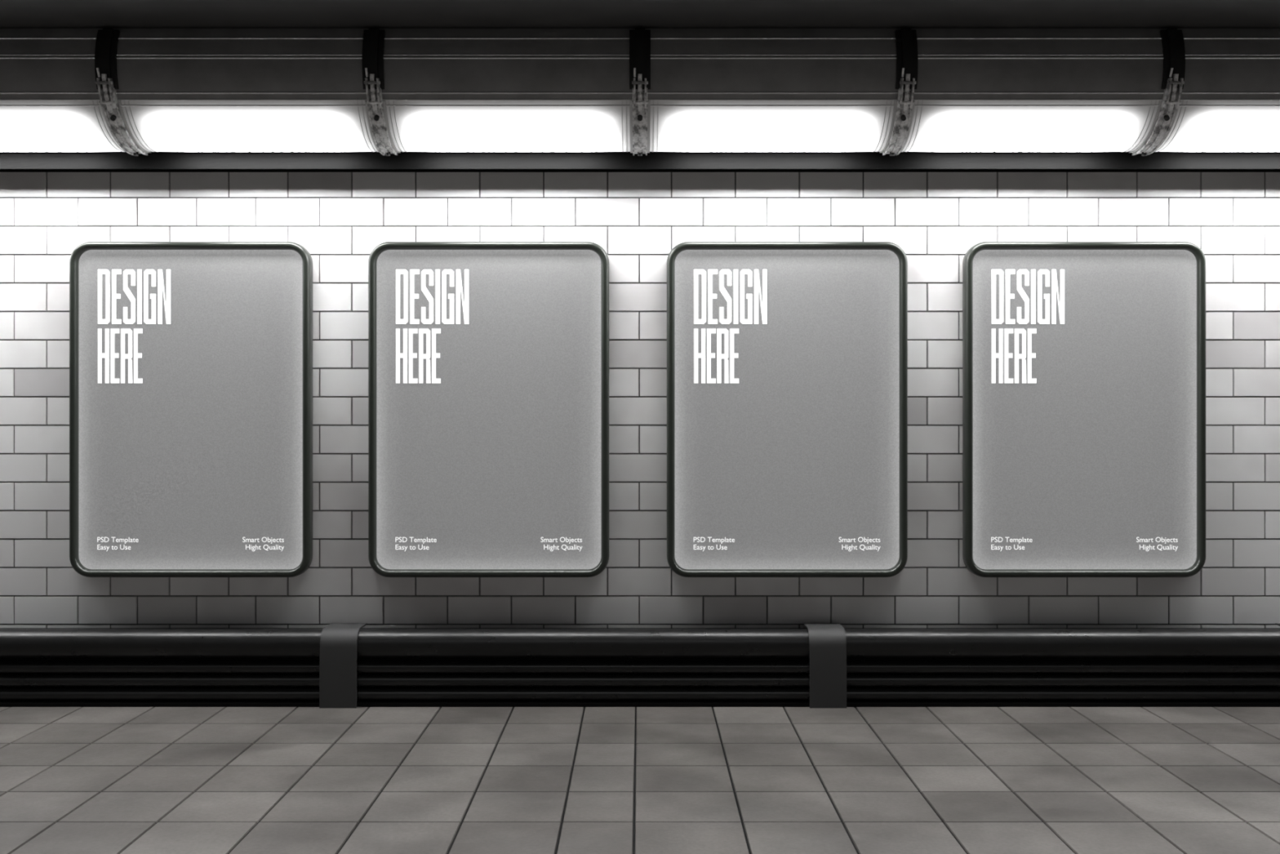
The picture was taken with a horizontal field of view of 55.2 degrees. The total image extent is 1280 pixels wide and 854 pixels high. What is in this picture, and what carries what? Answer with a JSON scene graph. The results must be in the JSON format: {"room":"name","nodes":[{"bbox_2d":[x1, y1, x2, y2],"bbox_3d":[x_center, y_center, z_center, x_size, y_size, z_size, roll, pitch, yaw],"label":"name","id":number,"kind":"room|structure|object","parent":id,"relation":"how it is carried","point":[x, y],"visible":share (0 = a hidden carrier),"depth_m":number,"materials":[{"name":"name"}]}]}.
{"room":"metro station","nodes":[
{"label":"metro station","id":0,"kind":"room"},
{"bbox_2d":[0,168,1279,627],"bbox_3d":[0.000,-0.270,6.899,17.800,3.700,0.202,0,0,0],"label":"wall","id":1,"kind":"structure","parent":0,"point":[637,216],"depth_m":6.80,"materials":[{"name":"tile"}]},
{"bbox_2d":[69,241,312,577],"bbox_3d":[-2.477,-0.096,6.758,1.326,1.850,0.081,0,0,0],"label":"advertising poster","id":2,"kind":"object","parent":1,"relation":"attached to","point":[191,362],"visible":1,"depth_m":6.76,"materials":[{"name":"grey paper"}]},
{"bbox_2d":[368,241,608,577],"bbox_3d":[-0.833,-0.096,6.758,1.326,1.850,0.081,0,0,0],"label":"advertising poster","id":3,"kind":"object","parent":1,"relation":"attached to","point":[488,362],"visible":1,"depth_m":6.76,"materials":[{"name":"grey paper"}]},
{"bbox_2d":[666,241,907,577],"bbox_3d":[0.811,-0.096,6.758,1.326,1.850,0.081,0,0,0],"label":"advertising poster","id":4,"kind":"object","parent":1,"relation":"attached to","point":[787,362],"visible":1,"depth_m":6.76,"materials":[{"name":"grey paper"}]},
{"bbox_2d":[962,241,1205,577],"bbox_3d":[2.452,-0.096,6.758,1.326,1.850,0.081,0,0,0],"label":"advertising poster","id":5,"kind":"object","parent":1,"relation":"attached to","point":[1084,362],"visible":1,"depth_m":6.76,"materials":[{"name":"grey paper"}]},
{"bbox_2d":[0,706,1279,853],"bbox_3d":[0.042,1.540,2.064,17.578,0.080,9.472,0,0,0],"label":"floor","id":6,"kind":"structure","parent":0,"point":[73,780],"depth_m":5.19,"materials":[{"name":"tile"}]},
{"bbox_2d":[319,622,366,707],"bbox_3d":[-1.613,1.292,6.661,0.196,0.415,0.254,0,0,0],"label":"bracket","id":7,"kind":"object","parent":6,"relation":"on","point":[338,641],"depth_m":6.54,"materials":[{"name":"black metal"}]},
{"bbox_2d":[0,627,1279,706],"bbox_3d":[0.000,1.298,6.673,17.200,0.404,0.229,0,0,0],"label":"bench","id":8,"kind":"object","parent":6,"relation":"on","point":[40,667],"visible":1,"depth_m":6.57,"materials":[{"name":"black metal"}]},
{"bbox_2d":[803,622,846,707],"bbox_3d":[1.005,1.292,6.661,0.196,0.415,0.254,0,0,0],"label":"bracket","id":9,"kind":"object","parent":6,"relation":"on","point":[827,641],"depth_m":6.54,"materials":[{"name":"black metal"}]},
{"bbox_2d":[0,0,1279,28],"bbox_3d":[0.000,-2.110,2.200,17.800,0.180,9.200,0,0,0],"label":"ceiling","id":10,"kind":"structure","parent":0,"point":[14,14],"depth_m":5.98,"materials":[{"name":"black paint"}]},
{"bbox_2d":[0,28,1279,155],"bbox_3d":[0.000,-1.728,6.432,17.200,0.575,0.680,0,0,0],"label":"housing","id":11,"kind":"object","parent":10,"relation":"hanging from","point":[108,66],"visible":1,"depth_m":6.15,"materials":[{"name":"metal"}]},
{"bbox_2d":[0,100,124,152],"bbox_3d":[-3.345,-1.558,6.379,1.270,0.189,0.394,0,0,0],"label":"lamp","id":12,"kind":"object","parent":11,"relation":"attached to","point":[22,128],"visible":0.93,"depth_m":6.29,"materials":[{"name":"white plastic"}]},
{"bbox_2d":[117,100,378,152],"bbox_3d":[-2.007,-1.558,6.379,1.270,0.189,0.394,0,0,0],"label":"lamp","id":13,"kind":"object","parent":11,"relation":"attached to","point":[153,129],"visible":1,"depth_m":6.28,"materials":[{"name":"white plastic"}]},
{"bbox_2d":[382,100,632,152],"bbox_3d":[-0.669,-1.558,6.379,1.270,0.189,0.394,0,0,0],"label":"lamp","id":14,"kind":"object","parent":11,"relation":"attached to","point":[409,128],"visible":1,"depth_m":6.28,"materials":[{"name":"white plastic"}]},
{"bbox_2d":[0,151,1279,168],"bbox_3d":[0.000,-1.447,6.620,17.200,0.105,0.008,0,0,0],"label":"trim","id":15,"kind":"structure","parent":11,"relation":"attached to","point":[8,160],"depth_m":6.62,"materials":[{"name":"black"}]},
{"bbox_2d":[647,100,897,152],"bbox_3d":[0.669,-1.558,6.379,1.270,0.189,0.394,0,0,0],"label":"lamp","id":16,"kind":"object","parent":11,"relation":"attached to","point":[669,128],"visible":1,"depth_m":6.28,"materials":[{"name":"white plastic"}]},
{"bbox_2d":[901,100,1162,152],"bbox_3d":[2.007,-1.558,6.379,1.270,0.189,0.394,0,0,0],"label":"lamp","id":17,"kind":"object","parent":11,"relation":"attached to","point":[1122,129],"visible":0.99,"depth_m":6.28,"materials":[{"name":"white plastic"}]},
{"bbox_2d":[1155,100,1279,152],"bbox_3d":[3.345,-1.558,6.379,1.270,0.189,0.394,0,0,0],"label":"lamp","id":18,"kind":"object","parent":11,"relation":"attached to","point":[1193,128],"visible":0.95,"depth_m":6.29,"materials":[{"name":"white plastic"}]}
]}

